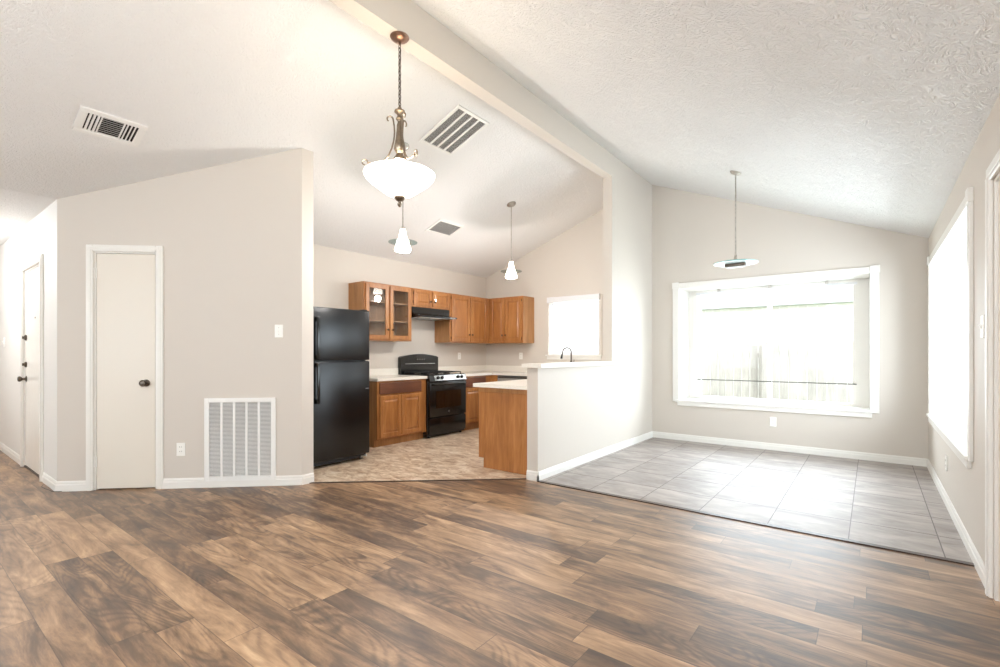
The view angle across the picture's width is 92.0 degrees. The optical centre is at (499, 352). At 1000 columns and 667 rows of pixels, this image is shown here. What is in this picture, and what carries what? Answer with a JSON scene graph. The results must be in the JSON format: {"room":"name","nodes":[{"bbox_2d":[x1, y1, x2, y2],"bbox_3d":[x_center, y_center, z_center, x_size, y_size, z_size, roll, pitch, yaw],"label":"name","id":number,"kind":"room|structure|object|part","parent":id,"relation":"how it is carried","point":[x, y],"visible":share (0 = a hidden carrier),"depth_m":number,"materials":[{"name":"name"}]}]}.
{"room":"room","nodes":[
{"label":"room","id":0,"kind":"room"},
{"bbox_2d":[0,200,56,480],"bbox_3d":[-5.301,-0.072,5.408,3.800,2.545,0.150,0,0,38],"label":"wall","id":1,"kind":"structure","parent":0,"point":[39,236],"depth_m":5.02,"materials":[{"name":"white paint"}]},
{"bbox_2d":[0,442,19,464],"bbox_3d":[-5.970,1.156,5.819,2.240,0.088,0.014,0,0,38],"label":"baseboard","id":2,"kind":"structure","parent":1,"relation":"attached to","point":[13,455],"depth_m":5.54,"materials":[{"name":"white paint"}]},
{"bbox_2d":[17,254,43,481],"bbox_3d":[-4.640,0.139,4.858,1.030,2.127,0.214,0,0,38],"label":"door","id":3,"kind":"structure","parent":1,"relation":"in","point":[31,378],"depth_m":4.83,"materials":[{"name":"white paint"}]},
{"bbox_3d":[-4.973,0.270,5.024,0.062,0.062,0.070,0,0,38],"label":"knob","id":4,"kind":"part","parent":3,"relation":"part of","materials":[{"name":"grey metal"}]},
{"bbox_2d":[42,472,55,490],"bbox_3d":[-4.052,1.156,4.342,0.520,0.088,0.014,0,0,38],"label":"baseboard","id":5,"kind":"structure","parent":1,"relation":"attached to","point":[47,480],"depth_m":4.33,"materials":[{"name":"white paint"}]},
{"bbox_2d":[57,148,301,480],"bbox_3d":[-2.829,-0.340,4.345,2.048,3.079,0.100,0,0,-6],"label":"wall","id":6,"kind":"structure","parent":0,"point":[230,234],"depth_m":4.32,"materials":[{"name":"beige paint"}]},
{"bbox_2d":[55,480,85,491],"bbox_3d":[-3.725,1.156,4.194,0.246,0.088,0.014,0,0,-6],"label":"baseboard","id":7,"kind":"structure","parent":6,"relation":"attached to","point":[64,486],"depth_m":4.19,"materials":[{"name":"white paint"}]},
{"bbox_2d":[86,244,163,490],"bbox_3d":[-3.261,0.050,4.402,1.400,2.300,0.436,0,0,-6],"label":"door","id":8,"kind":"structure","parent":6,"relation":"in","point":[125,283],"depth_m":4.25,"materials":[{"name":"white paint"}]},
{"bbox_3d":[-3.121,0.265,4.233,0.062,0.062,0.070,0,0,-6],"label":"knob","id":9,"kind":"part","parent":8,"relation":"part of","materials":[{"name":"grey metal"}]},
{"bbox_2d":[176,443,184,455],"bbox_3d":[-2.835,0.855,4.288,0.072,0.116,0.010,0,0,-6],"label":"wall outlet","id":10,"kind":"object","parent":6,"relation":"attached to","point":[180,447],"visible":1,"depth_m":4.29,"materials":[{"name":"white plastic"}]},
{"bbox_2d":[163,475,301,488],"bbox_3d":[-2.388,1.156,4.333,1.186,0.088,0.014,0,0,-6],"label":"baseboard","id":11,"kind":"structure","parent":6,"relation":"attached to","point":[168,483],"depth_m":4.32,"materials":[{"name":"white paint"}]},
{"bbox_2d":[204,398,275,481],"bbox_3d":[-2.332,0.774,4.337,0.610,0.742,0.019,0,0,-6],"label":"air vent","id":12,"kind":"object","parent":6,"relation":"in","point":[242,432],"visible":1,"depth_m":4.34,"materials":[{"name":"white metal"}]},
{"bbox_2d":[275,325,282,336],"bbox_3d":[-2.003,-0.199,4.370,0.072,0.116,0.020,0,0,-6],"label":"light switch","id":13,"kind":"object","parent":6,"relation":"attached to","point":[278,328],"visible":1,"depth_m":4.37,"materials":[{"name":"white plastic"}]},
{"bbox_2d":[0,0,602,277],"bbox_3d":[-4.059,-1.958,4.527,6.845,1.246,11.620,0,0,38],"label":"ceiling","id":14,"kind":"structure","parent":0,"point":[212,83],"depth_m":3.91,"materials":[{"name":"white paint"}]},
{"bbox_2d":[72,105,147,147],"bbox_3d":[-2.943,-1.702,3.652,0.257,0.103,0.400,0,0,38],"label":"ceiling vent","id":15,"kind":"object","parent":14,"relation":"in","point":[89,121],"visible":1,"depth_m":3.64,"materials":[{"name":"white metal"}]},
{"bbox_2d":[394,142,410,252],"bbox_3d":[-0.957,-1.526,4.757,0.284,1.056,0.284,0,0,38],"label":"pendant lamp","id":16,"kind":"object","parent":14,"relation":"hanging from","point":[402,245],"visible":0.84,"depth_m":4.72,"materials":[{"name":"white glass"}]},
{"bbox_3d":[-0.957,-1.108,4.757,0.164,0.220,0.164,0,0,38],"label":"lamp shade","id":17,"kind":"part","parent":16,"relation":"part of","materials":[{"name":"white glass"}]},
{"bbox_2d":[425,219,463,236],"bbox_3d":[-0.748,-1.691,6.558,0.294,0.115,0.470,0,0,38],"label":"ceiling vent","id":18,"kind":"object","parent":14,"relation":"in","point":[442,227],"visible":1,"depth_m":6.55,"materials":[{"name":"white metal"}]},
{"bbox_2d":[419,104,489,155],"bbox_3d":[-0.448,-2.172,4.750,0.530,0.202,0.450,0,0,38],"label":"ceiling vent","id":19,"kind":"object","parent":14,"relation":"in","point":[458,127],"visible":1,"depth_m":4.74,"materials":[{"name":"white metal"}]},
{"bbox_2d":[505,201,516,278],"bbox_3d":[0.150,-1.498,6.423,0.284,1.011,0.284,0,0,38],"label":"pendant lamp","id":20,"kind":"object","parent":14,"relation":"hanging from","point":[511,273],"visible":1,"depth_m":6.39,"materials":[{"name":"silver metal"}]},
{"bbox_3d":[0.150,-1.103,6.423,0.164,0.220,0.164,0,0,38],"label":"lamp shade","id":21,"kind":"part","parent":20,"relation":"part of","materials":[{"name":"white glass"}]},
{"bbox_3d":[0.150,-1.584,6.423,0.009,0.758,0.009,0,0,15],"label":"rod","id":22,"kind":"part","parent":20,"relation":"part of","materials":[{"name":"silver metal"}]},
{"bbox_2d":[302,148,312,474],"bbox_3d":[-2.330,-0.340,4.878,1.415,3.079,0.115,0,0,38],"label":"wall","id":23,"kind":"structure","parent":0,"point":[307,156],"depth_m":4.44,"materials":[{"name":"beige paint"}]},
{"bbox_2d":[301,473,313,484],"bbox_3d":[-1.766,1.156,4.439,0.014,0.088,0.121,0,0,38],"label":"baseboard","id":24,"kind":"structure","parent":23,"relation":"attached to","point":[306,478],"depth_m":4.43,"materials":[{"name":"white paint"}]},
{"bbox_2d":[313,244,485,374],"bbox_3d":[-1.630,-0.090,7.045,0.120,2.580,4.365,0,0,38],"label":"wall","id":25,"kind":"structure","parent":0,"point":[333,268],"depth_m":7.08,"materials":[{"name":"beige paint"}]},
{"bbox_2d":[348,281,411,341],"bbox_3d":[-1.621,-0.547,6.647,0.380,0.765,0.815,0,0,38],"label":"upper cabinet","id":26,"kind":"object","parent":25,"relation":"attached to","point":[389,307],"visible":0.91,"depth_m":6.71,"materials":[{"name":"orange wood"}]},
{"bbox_3d":[-1.624,-0.547,6.397,0.020,0.725,0.376,0,0,38],"label":"cabinet door","id":27,"kind":"part","parent":26,"relation":"part of","materials":[{"name":"brown wood"}]},
{"bbox_3d":[-1.767,-0.547,6.760,0.012,0.729,0.779,0,0,38],"label":"panel","id":28,"kind":"part","parent":26,"relation":"part of","materials":[{"name":"brown wood"}]},
{"bbox_2d":[369,300,407,306],"bbox_3d":[-1.648,-0.685,6.668,0.288,0.018,0.779,0,0,38],"label":"shelf","id":29,"kind":"object","parent":26,"relation":"attached to","point":[372,303],"depth_m":6.73,"materials":[{"name":"brown wood"}]},
{"bbox_2d":[369,319,407,323],"bbox_3d":[-1.648,-0.435,6.668,0.288,0.018,0.779,0,0,38],"label":"shelf","id":30,"kind":"object","parent":26,"relation":"attached to","point":[371,321],"depth_m":6.75,"materials":[{"name":"brown wood"}]},
{"bbox_3d":[-1.380,-0.547,6.714,0.020,0.725,0.376,0,0,38],"label":"cabinet door","id":31,"kind":"part","parent":26,"relation":"part of","materials":[{"name":"brown wood"}]},
{"bbox_2d":[369,368,397,375],"bbox_3d":[-1.760,0.270,6.761,0.020,0.100,0.855,0,0,38],"label":"backsplash","id":32,"kind":"structure","parent":25,"relation":"attached to","point":[382,371],"depth_m":6.88,"materials":[{"name":"beige laminate"}]},
{"bbox_2d":[412,288,448,309],"bbox_3d":[-1.133,-0.797,7.281,0.380,0.265,0.775,0,0,38],"label":"upper cabinet","id":33,"kind":"object","parent":25,"relation":"attached to","point":[423,298],"visible":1,"depth_m":7.15,"materials":[{"name":"orange wood"}]},
{"bbox_3d":[-1.130,-0.797,7.039,0.020,0.225,0.345,0,0,38],"label":"cabinet door","id":34,"kind":"part","parent":33,"relation":"part of","materials":[{"name":"brown wood"}]},
{"bbox_2d":[412,306,456,320],"bbox_3d":[-1.084,-0.584,7.244,0.503,0.162,0.755,0,0,38],"label":"range hood","id":35,"kind":"object","parent":33,"relation":"attached to","point":[420,313],"visible":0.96,"depth_m":7.15,"materials":[{"name":"black metal"}]},
{"bbox_3d":[-0.898,-0.797,7.340,0.020,0.225,0.345,0,0,38],"label":"cabinet door","id":36,"kind":"part","parent":33,"relation":"part of","materials":[{"name":"brown wood"}]},
{"bbox_2d":[435,293,493,343],"bbox_3d":[-0.497,-0.547,8.106,0.380,0.765,1.298,0,0,38],"label":"upper cabinet","id":37,"kind":"object","parent":25,"relation":"attached to","point":[471,325],"visible":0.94,"depth_m":7.77,"materials":[{"name":"orange wood"}]},
{"bbox_3d":[-0.625,-0.547,7.695,0.020,0.725,0.430,0,0,38],"label":"cabinet door","id":38,"kind":"part","parent":37,"relation":"part of","materials":[{"name":"brown wood"}]},
{"bbox_3d":[-0.353,-0.547,8.047,0.020,0.725,0.430,0,0,38],"label":"cabinet door","id":39,"kind":"part","parent":37,"relation":"part of","materials":[{"name":"brown wood"}]},
{"bbox_2d":[0,428,999,666],"bbox_3d":[-2.797,1.223,3.587,9.990,0.054,11.470,0,0,38],"label":"floor","id":40,"kind":"structure","parent":0,"point":[524,572],"depth_m":2.69,"materials":[{"name":"brown wood"}]},
{"bbox_2d":[313,306,368,467],"bbox_3d":[-2.049,0.354,5.462,1.028,1.688,0.705,0,0,38],"label":"fridge","id":41,"kind":"object","parent":40,"relation":"on","point":[340,336],"visible":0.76,"depth_m":5.15,"materials":[{"name":"black metal"}]},
{"bbox_3d":[-1.857,0.310,4.917,0.059,0.420,0.030,0,0,38],"label":"handle","id":42,"kind":"part","parent":41,"relation":"part of","materials":[{"name":"black plastic"}]},
{"bbox_3d":[-1.857,-0.152,4.917,0.059,0.435,0.030,0,0,38],"label":"handle","id":43,"kind":"part","parent":41,"relation":"part of","materials":[{"name":"black plastic"}]},
{"bbox_3d":[-1.715,0.608,5.205,0.070,1.035,0.705,0,0,38],"label":"door","id":44,"kind":"part","parent":41,"relation":"part of","materials":[{"name":"black metal"}]},
{"bbox_3d":[-1.715,-0.199,5.205,0.070,0.553,0.705,0,0,38],"label":"freezer door","id":45,"kind":"part","parent":41,"relation":"part of","materials":[{"name":"black metal"}]},
{"bbox_2d":[369,379,425,447],"bbox_3d":[-1.518,0.780,6.584,0.620,0.840,0.840,0,0,38],"label":"base cabinet","id":46,"kind":"object","parent":40,"relation":"on","point":[397,409],"visible":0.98,"depth_m":6.31,"materials":[{"name":"orange wood"}]},
{"bbox_3d":[-1.410,0.810,6.232,0.020,0.530,0.345,0,0,38],"label":"cabinet door","id":47,"kind":"part","parent":46,"relation":"part of","materials":[{"name":"brown wood"}]},
{"bbox_2d":[369,368,426,381],"bbox_3d":[-1.519,0.289,6.575,0.630,0.138,0.855,0,0,38],"label":"countertop","id":48,"kind":"structure","parent":46,"relation":"on","point":[382,374],"depth_m":6.68,"materials":[{"name":"beige laminate"}]},
{"bbox_3d":[-1.302,0.453,6.373,0.020,0.145,0.710,0,0,38],"label":"drawer","id":49,"kind":"part","parent":46,"relation":"part of","materials":[{"name":"brown wood"}]},
{"bbox_3d":[-1.192,0.810,6.515,0.020,0.530,0.345,0,0,38],"label":"cabinet door","id":50,"kind":"part","parent":46,"relation":"part of","materials":[{"name":"brown wood"}]},
{"bbox_2d":[311,478,525,482],"bbox_3d":[-0.752,1.197,4.526,2.026,0.006,0.024,0,0,-4],"label":"trim","id":51,"kind":"structure","parent":40,"relation":"on","point":[506,478],"depth_m":4.52,"materials":[{"name":"brown"}]},
{"bbox_2d":[398,354,466,437],"bbox_3d":[-0.986,0.608,7.193,0.710,1.185,0.765,0,0,38],"label":"range","id":52,"kind":"object","parent":40,"relation":"on","point":[445,390],"visible":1,"depth_m":7.05,"materials":[{"name":"black metal"}]},
{"bbox_2d":[400,373,463,375],"bbox_3d":[-1.002,0.316,7.205,0.580,0.016,0.765,0,0,38],"label":"cooktop","id":53,"kind":"object","parent":52,"relation":"in","point":[416,374],"depth_m":7.04,"materials":[{"name":"black metal"}]},
{"bbox_3d":[-0.756,0.655,7.016,0.040,0.490,0.749,0,0,38],"label":"oven door","id":54,"kind":"part","parent":52,"relation":"part of","materials":[{"name":"black glass"}]},
{"bbox_3d":[-0.758,1.028,7.018,0.035,0.225,0.749,0,0,38],"label":"drawer","id":55,"kind":"part","parent":52,"relation":"part of","materials":[{"name":"black metal"}]},
{"bbox_3d":[-0.778,0.355,7.033,0.105,0.090,0.765,0,0,38],"label":"control panel","id":56,"kind":"part","parent":52,"relation":"part of","materials":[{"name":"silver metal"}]},
{"bbox_3d":[-0.723,0.444,6.990,0.046,0.023,0.684,0,0,38],"label":"oven handle","id":57,"kind":"part","parent":52,"relation":"part of","materials":[{"name":"black metal"}]},
{"bbox_2d":[462,375,490,430],"bbox_3d":[-0.397,0.780,8.040,0.620,0.840,1.285,0,0,38],"label":"base cabinet","id":58,"kind":"object","parent":40,"relation":"on","point":[472,393],"visible":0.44,"depth_m":7.51,"materials":[{"name":"orange wood"}]},
{"bbox_3d":[-0.417,0.810,7.522,0.020,0.530,0.400,0,0,38],"label":"cabinet door","id":59,"kind":"part","parent":58,"relation":"part of","materials":[{"name":"brown wood"}]},
{"bbox_3d":[-0.387,0.453,7.561,0.020,0.145,0.500,0,0,38],"label":"drawer","id":60,"kind":"part","parent":58,"relation":"part of","materials":[{"name":"brown wood"}]},
{"bbox_2d":[491,375,497,381],"bbox_3d":[0.089,0.780,8.098,0.115,0.840,0.600,0,0,38],"label":"base cabinet","id":61,"kind":"object","parent":40,"relation":"on","point":[494,378],"visible":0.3,"depth_m":7.86,"materials":[{"name":"orange wood"}]},
{"bbox_2d":[478,387,526,474],"bbox_3d":[0.714,0.778,5.769,0.701,0.836,2.227,0,0,38],"label":"base cabinet","id":62,"kind":"object","parent":40,"relation":"on","point":[502,412],"visible":0.39,"depth_m":4.90,"materials":[{"name":"orange wood"}]},
{"bbox_2d":[438,365,526,389],"bbox_3d":[0.025,0.289,6.696,2.928,0.138,2.900,0,0,38],"label":"countertop","id":63,"kind":"structure","parent":62,"relation":"on","point":[478,370],"depth_m":7.86,"materials":[{"name":"beige laminate"}]},
{"bbox_2d":[560,347,573,361],"bbox_3d":[1.041,0.113,7.462,0.219,0.412,0.075,0,0,11],"label":"faucet","id":64,"kind":"object","parent":63,"relation":"on","point":[561,357],"visible":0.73,"depth_m":7.45,"materials":[{"name":"grey metal"}]},
{"bbox_3d":[1.028,0.018,7.460,0.163,0.222,0.022,0,0,1],"label":"spout","id":65,"kind":"part","parent":64,"relation":"part of","materials":[{"name":"grey metal"}]},
{"bbox_3d":[0.044,0.383,4.884,0.683,0.045,0.007,0,0,38],"label":"rail","id":66,"kind":"part","parent":62,"relation":"part of","materials":[{"name":"orange wood"}]},
{"bbox_2d":[498,375,526,380],"bbox_3d":[0.378,0.740,7.866,0.600,0.760,0.614,0,0,38],"label":"dishwasher","id":67,"kind":"object","parent":40,"relation":"on","point":[500,377],"visible":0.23,"depth_m":7.67,"materials":[{"name":"black metal"}]},
{"bbox_2d":[537,480,974,566],"bbox_3d":[1.524,1.196,3.614,2.935,0.008,0.042,0,0,38],"label":"trim","id":68,"kind":"structure","parent":40,"relation":"on","point":[540,481],"depth_m":3.30,"materials":[{"name":"brown"}]},
{"bbox_2d":[527,154,652,480],"bbox_3d":[1.214,-0.618,5.727,0.134,3.636,2.984,0,0,38],"label":"wall","id":69,"kind":"structure","parent":0,"point":[577,411],"depth_m":5.87,"materials":[{"name":"beige paint"}]},
{"bbox_2d":[526,470,538,480],"bbox_3d":[0.307,1.156,4.551,0.134,0.088,0.014,0,0,38],"label":"baseboard","id":70,"kind":"structure","parent":69,"relation":"attached to","point":[530,475],"depth_m":4.55,"materials":[{"name":"white paint"}]},
{"bbox_2d":[522,361,621,367],"bbox_3d":[0.848,0.120,5.248,0.220,0.037,1.820,0,0,38],"label":"bar ledge","id":71,"kind":"object","parent":69,"relation":"attached to","point":[595,363],"visible":1,"depth_m":4.89,"materials":[{"name":"beige laminate"}]},
{"bbox_2d":[411,0,999,237],"bbox_3d":[-0.089,-1.861,1.470,3.175,1.430,11.620,0,0,38],"label":"ceiling","id":72,"kind":"structure","parent":0,"point":[870,113],"depth_m":3.06,"materials":[{"name":"white paint"}]},
{"bbox_2d":[329,0,611,177],"bbox_3d":[-1.759,-2.295,1.879,0.120,0.330,10.030,0,0,38],"label":"beam","id":73,"kind":"structure","parent":72,"relation":"attached to","point":[430,41],"depth_m":3.83,"materials":[{"name":"beige paint"}]},
{"bbox_2d":[361,31,434,206],"bbox_3d":[-0.672,-1.556,3.253,0.479,1.149,0.478,0,0,38],"label":"chandelier","id":74,"kind":"object","parent":73,"relation":"hanging from","point":[400,179],"visible":1,"depth_m":3.18,"materials":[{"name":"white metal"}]},
{"bbox_3d":[-0.814,-1.424,3.233,0.222,0.342,0.011,0,0,-8],"label":"scroll arm","id":75,"kind":"part","parent":74,"relation":"part of","materials":[{"name":"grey metal"}]},
{"bbox_3d":[-0.676,-1.128,3.253,0.474,0.158,0.474,0,0,38],"label":"lamp shade","id":76,"kind":"part","parent":74,"relation":"part of","materials":[{"name":"white glass"}]},
{"bbox_3d":[-0.676,-1.340,3.253,0.092,0.630,0.092,0,0,38],"label":"stem","id":77,"kind":"part","parent":74,"relation":"part of","materials":[{"name":"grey metal"}]},
{"bbox_3d":[-0.675,-1.860,3.253,0.018,0.460,0.018,0,0,-7],"label":"chain","id":78,"kind":"part","parent":74,"relation":"part of","materials":[{"name":"metal"}]},
{"bbox_3d":[-0.590,-1.424,3.143,0.011,0.342,0.222,0,0,-38],"label":"scroll arm","id":79,"kind":"part","parent":74,"relation":"part of","materials":[{"name":"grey metal"}]},
{"bbox_2d":[713,170,758,267],"bbox_3d":[2.399,-1.368,4.918,0.413,0.992,0.414,0,0,38],"label":"pendant lamp","id":80,"kind":"object","parent":72,"relation":"hanging from","point":[736,263],"visible":1,"depth_m":4.90,"materials":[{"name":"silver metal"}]},
{"bbox_3d":[2.399,-1.393,4.918,0.012,0.863,0.012,0,0,-30],"label":"rod","id":81,"kind":"part","parent":80,"relation":"part of","materials":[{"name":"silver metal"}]},
{"bbox_2d":[486,185,927,458],"bbox_3d":[2.172,-0.628,6.967,6.240,3.656,0.150,0,0,38],"label":"wall","id":82,"kind":"structure","parent":0,"point":[692,232],"depth_m":6.11,"materials":[{"name":"beige paint"}]},
{"bbox_2d":[438,365,526,371],"bbox_3d":[0.516,0.270,7.334,2.928,0.100,1.288,0,0,38],"label":"backsplash","id":83,"kind":"structure","parent":82,"relation":"attached to","point":[478,367],"depth_m":8.35,"materials":[{"name":"beige laminate"}]},
{"bbox_2d":[489,296,533,343],"bbox_3d":[0.178,-0.547,8.168,0.710,0.765,0.380,0,0,38],"label":"upper cabinet","id":84,"kind":"object","parent":82,"relation":"attached to","point":[511,319],"visible":1,"depth_m":8.01,"materials":[{"name":"orange wood"}]},
{"bbox_3d":[-0.043,-0.547,8.149,0.295,0.725,0.020,0,0,38],"label":"cabinet door","id":85,"kind":"part","parent":84,"relation":"part of","materials":[{"name":"brown wood"}]},
{"bbox_3d":[0.215,-0.547,7.950,0.335,0.725,0.020,0,0,38],"label":"cabinet door","id":86,"kind":"part","parent":84,"relation":"part of","materials":[{"name":"brown wood"}]},
{"bbox_2d":[545,294,601,359],"bbox_3d":[1.192,-0.393,7.693,1.000,0.995,0.175,0,0,38],"label":"window","id":87,"kind":"structure","parent":82,"relation":"in","point":[553,356],"depth_m":7.60,"materials":[{"name":"white paint"}]},
{"bbox_3d":[1.230,-0.415,7.743,0.900,0.890,0.050,0,0,38],"label":"frame","id":88,"kind":"part","parent":87,"relation":"part of","materials":[{"name":"white paint"}]},
{"bbox_2d":[547,293,599,354],"bbox_3d":[1.165,-0.441,7.659,0.936,0.929,0.097,0,0,38],"label":"window blind","id":89,"kind":"object","parent":87,"relation":"attached to","point":[579,331],"visible":0.98,"depth_m":7.66,"materials":[{"name":"white plastic"}]},
{"bbox_3d":[1.166,-0.400,7.661,0.003,0.820,0.003,0,0,11],"label":"cord","id":90,"kind":"part","parent":89,"relation":"part of","materials":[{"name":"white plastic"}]},
{"bbox_3d":[1.181,0.013,7.680,0.876,0.022,0.044,0,0,38],"label":"rail","id":91,"kind":"part","parent":89,"relation":"part of","materials":[{"name":"white plastic"}]},
{"bbox_3d":[1.176,0.066,7.674,1.000,0.078,0.125,0,0,38],"label":"sill","id":92,"kind":"part","parent":87,"relation":"part of","materials":[{"name":"white paint"}]},
{"bbox_2d":[770,417,775,426],"bbox_3d":[3.363,0.848,5.949,0.072,0.116,0.010,0,0,38],"label":"wall outlet","id":93,"kind":"object","parent":82,"relation":"attached to","point":[772,419],"visible":1,"depth_m":5.94,"materials":[{"name":"white plastic"}]},
{"bbox_2d":[672,265,879,417],"bbox_3d":[3.448,-0.125,6.215,2.262,1.690,0.585,0,0,38],"label":"window","id":94,"kind":"structure","parent":82,"relation":"in","point":[687,306],"depth_m":6.02,"materials":[{"name":"white paint"}]},
{"bbox_3d":[3.448,0.658,6.215,2.180,0.034,0.585,0,0,38],"label":"sill","id":95,"kind":"part","parent":94,"relation":"part of","materials":[{"name":"white paint"}]},
{"bbox_2d":[696,281,856,294],"bbox_3d":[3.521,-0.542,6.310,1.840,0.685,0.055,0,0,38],"label":"blind headrail","id":96,"kind":"object","parent":94,"relation":"attached to","point":[826,282],"visible":1,"depth_m":6.24,"materials":[{"name":"white plastic"}]},
{"bbox_3d":[3.547,0.375,6.343,1.830,0.012,0.012,0,0,38],"label":"cross rod","id":97,"kind":"part","parent":94,"relation":"part of","materials":[{"name":"grey"}]},
{"bbox_3d":[3.578,-0.120,6.383,1.830,1.530,0.060,0,0,38],"label":"frame","id":98,"kind":"part","parent":94,"relation":"part of","materials":[{"name":"white paint"}]},
{"bbox_2d":[652,431,926,466],"bbox_3d":[3.330,1.156,5.971,2.950,0.088,0.014,0,0,38],"label":"baseboard","id":99,"kind":"structure","parent":82,"relation":"attached to","point":[905,460],"depth_m":5.77,"materials":[{"name":"white paint"}]},
{"bbox_2d":[928,93,999,598],"bbox_3d":[1.094,-0.019,0.527,0.150,2.437,11.370,0,0,38],"label":"wall","id":100,"kind":"structure","parent":0,"point":[965,488],"depth_m":2.74,"materials":[{"name":"beige paint"}]},
{"bbox_2d":[945,455,947,470],"bbox_3d":[3.529,0.870,3.820,0.010,0.116,0.072,0,0,38],"label":"wall outlet","id":101,"kind":"object","parent":100,"relation":"attached to","point":[946,457],"visible":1,"depth_m":3.79,"materials":[{"name":"white plastic"}]},
{"bbox_2d":[926,187,973,468],"bbox_3d":[3.756,-0.140,3.709,0.555,1.660,2.642,0,0,38],"label":"window","id":102,"kind":"structure","parent":100,"relation":"in","point":[950,264],"depth_m":4.70,"materials":[{"name":"white paint"}]},
{"bbox_3d":[3.756,0.628,3.709,0.555,0.034,2.560,0,0,38],"label":"sill","id":103,"kind":"part","parent":102,"relation":"part of","materials":[{"name":"white paint"}]},
{"bbox_2d":[927,459,984,587],"bbox_3d":[3.473,1.156,3.750,0.014,0.088,3.360,0,0,38],"label":"baseboard","id":104,"kind":"structure","parent":100,"relation":"attached to","point":[972,551],"depth_m":3.14,"materials":[{"name":"white paint"}]},
{"bbox_2d":[978,315,984,337],"bbox_3d":[2.561,-0.140,2.572,0.020,0.120,0.072,0,0,38],"label":"light switch","id":105,"kind":"object","parent":100,"relation":"attached to","point":[982,325],"visible":1,"depth_m":2.55,"materials":[{"name":"white plastic"}]},
{"bbox_3d":[2.566,-0.140,2.568,0.007,0.120,0.072,0,0,38],"label":"plate","id":106,"kind":"part","parent":105,"relation":"part of","materials":[{"name":"white plastic"}]},
{"bbox_2d":[985,149,999,601],"bbox_3d":[2.179,0.141,1.992,0.198,2.117,0.999,0,0,38],"label":"door frame","id":107,"kind":"structure","parent":100,"relation":"in","point":[993,169],"depth_m":2.36,"materials":[{"name":"white paint"}]},
{"label":"outside","id":108,"kind":"structure","parent":0,"visible":0},
{"bbox_3d":[8.169,1.650,14.705,23.000,0.100,18.730,0,0,38],"label":"ground","id":109,"kind":"structure","parent":108,"visible":0},
{"bbox_2d":[555,285,852,402],"bbox_3d":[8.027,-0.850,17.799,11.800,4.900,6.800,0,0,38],"label":"patio cover","id":110,"kind":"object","parent":109,"relation":"on","point":[825,313],"visible":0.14,"depth_m":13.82,"materials":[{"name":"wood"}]},
{"bbox_3d":[8.397,-0.250,13.690,1.300,1.400,0.060,0,0,38],"label":"frame","id":111,"kind":"part","parent":110,"relation":"part of","materials":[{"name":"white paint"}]},
{"bbox_2d":[702,344,761,397],"bbox_3d":[1.461,0.714,11.818,8.984,1.772,0.150,0,0,38],"label":"fence","id":112,"kind":"object","parent":109,"relation":"on","point":[728,361],"visible":0.05,"depth_m":9.38,"materials":[{"name":"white wood"}]},
{"bbox_2d":[760,341,852,402],"bbox_3d":[7.854,0.694,6.580,7.706,1.812,0.150,0,0,38],"label":"fence","id":113,"kind":"object","parent":109,"relation":"on","point":[814,361],"visible":0.22,"depth_m":8.38,"materials":[{"name":"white wood"}]},
{"bbox_3d":[4.855,0.725,8.927,0.090,1.750,0.090,0,0,38],"label":"post","id":114,"kind":"part","parent":113,"relation":"part of","materials":[{"name":"white wood"}]}
]}

